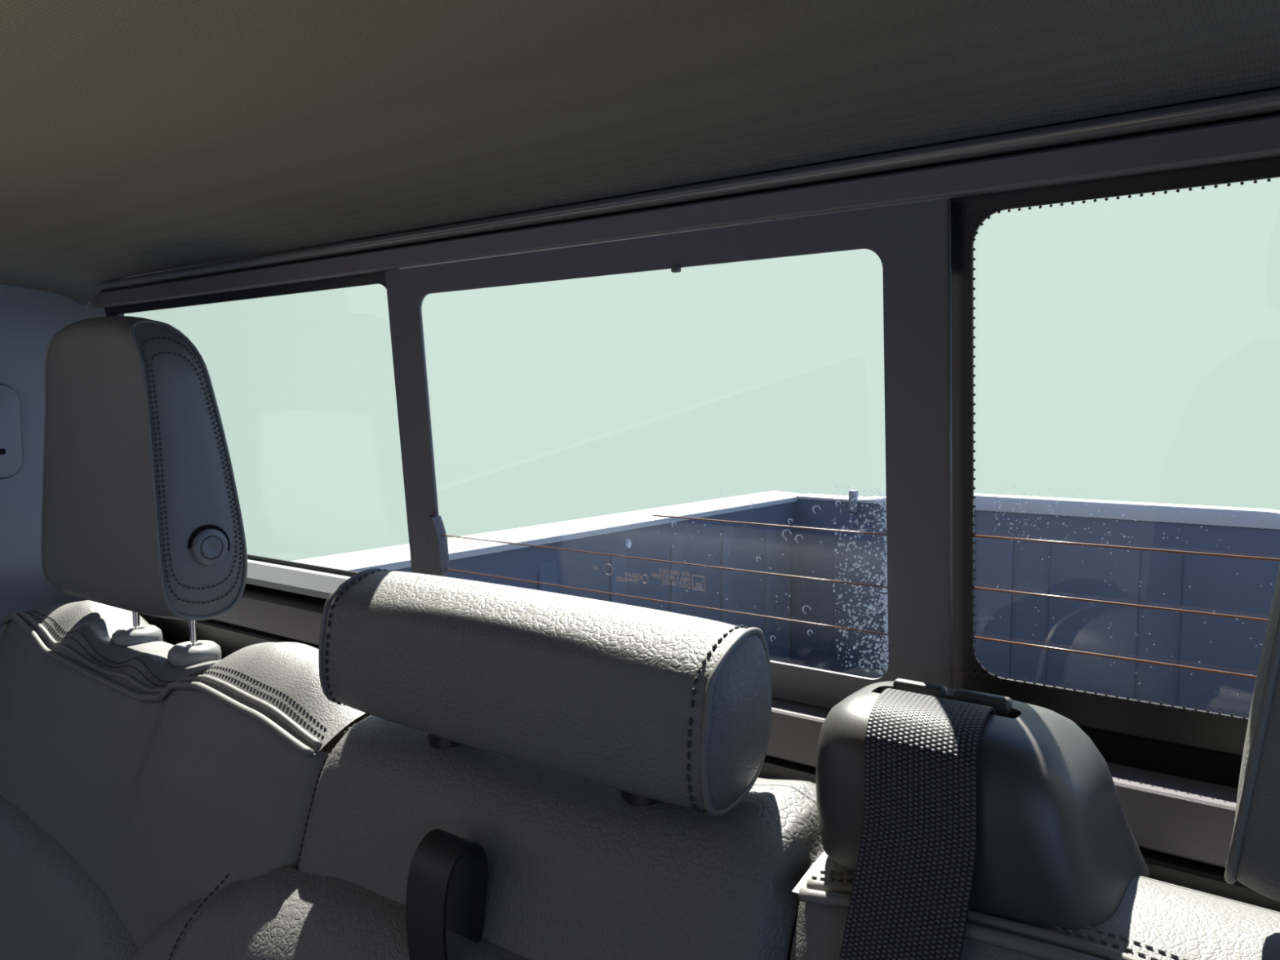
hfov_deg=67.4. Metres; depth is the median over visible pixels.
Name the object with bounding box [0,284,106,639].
trim
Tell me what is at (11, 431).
hatch
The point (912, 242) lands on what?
window
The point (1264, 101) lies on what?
trim
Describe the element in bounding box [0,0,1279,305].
ceiling
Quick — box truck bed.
[291,490,802,663]
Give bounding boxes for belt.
[839,688,996,959]
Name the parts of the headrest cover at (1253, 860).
panel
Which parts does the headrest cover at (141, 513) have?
post, panel, post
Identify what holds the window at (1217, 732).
in the wall
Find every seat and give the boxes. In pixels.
[0,600,824,959]
[790,851,1279,959]
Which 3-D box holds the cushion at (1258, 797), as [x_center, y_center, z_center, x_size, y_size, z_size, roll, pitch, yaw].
[0.343,0.032,0.311,0.246,0.277,0.092,3,5,36]
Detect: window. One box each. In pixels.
[100,245,398,599]
[385,199,953,708]
[950,111,1279,756]
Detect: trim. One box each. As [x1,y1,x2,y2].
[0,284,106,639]
[90,114,1279,307]
[94,88,1279,290]
[211,587,1237,867]
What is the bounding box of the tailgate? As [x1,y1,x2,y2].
[791,489,1279,717]
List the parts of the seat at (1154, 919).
panel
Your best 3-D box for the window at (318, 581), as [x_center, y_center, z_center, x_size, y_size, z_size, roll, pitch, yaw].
[-0.426,-0.048,1.020,0.560,0.344,0.032,3,5,36]
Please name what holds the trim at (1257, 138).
attached to the wall
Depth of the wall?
0.53 m
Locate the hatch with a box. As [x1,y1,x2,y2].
[0,383,22,479]
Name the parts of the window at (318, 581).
sill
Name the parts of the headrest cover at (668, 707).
panel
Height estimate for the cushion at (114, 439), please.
0.277 m
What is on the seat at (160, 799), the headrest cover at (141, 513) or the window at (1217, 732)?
the headrest cover at (141, 513)
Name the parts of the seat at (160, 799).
panel, shoulder panel, panel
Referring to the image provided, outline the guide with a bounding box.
[815,678,1149,929]
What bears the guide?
on the seat at (1154, 919)
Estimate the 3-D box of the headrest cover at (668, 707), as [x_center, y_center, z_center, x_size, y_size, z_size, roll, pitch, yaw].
[-0.078,0.134,0.618,0.344,0.122,0.076,3,5,36]
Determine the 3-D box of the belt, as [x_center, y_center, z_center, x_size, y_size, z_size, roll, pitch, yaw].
[0.111,0.309,0.430,0.063,0.398,0.157,3,5,36]
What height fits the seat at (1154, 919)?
0.792 m
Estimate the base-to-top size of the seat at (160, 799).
0.797 m
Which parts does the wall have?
panel, panel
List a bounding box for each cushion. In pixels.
[43,315,185,619]
[1235,666,1279,902]
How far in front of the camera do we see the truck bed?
2.05 m
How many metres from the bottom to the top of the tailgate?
0.543 m
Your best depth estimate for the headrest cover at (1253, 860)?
0.35 m
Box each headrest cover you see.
[40,315,247,646]
[318,568,772,816]
[1224,564,1279,902]
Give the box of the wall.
[118,86,1279,911]
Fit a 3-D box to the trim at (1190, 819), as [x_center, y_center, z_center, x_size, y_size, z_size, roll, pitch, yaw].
[-0.013,0.158,0.718,1.550,0.030,0.034,3,5,36]

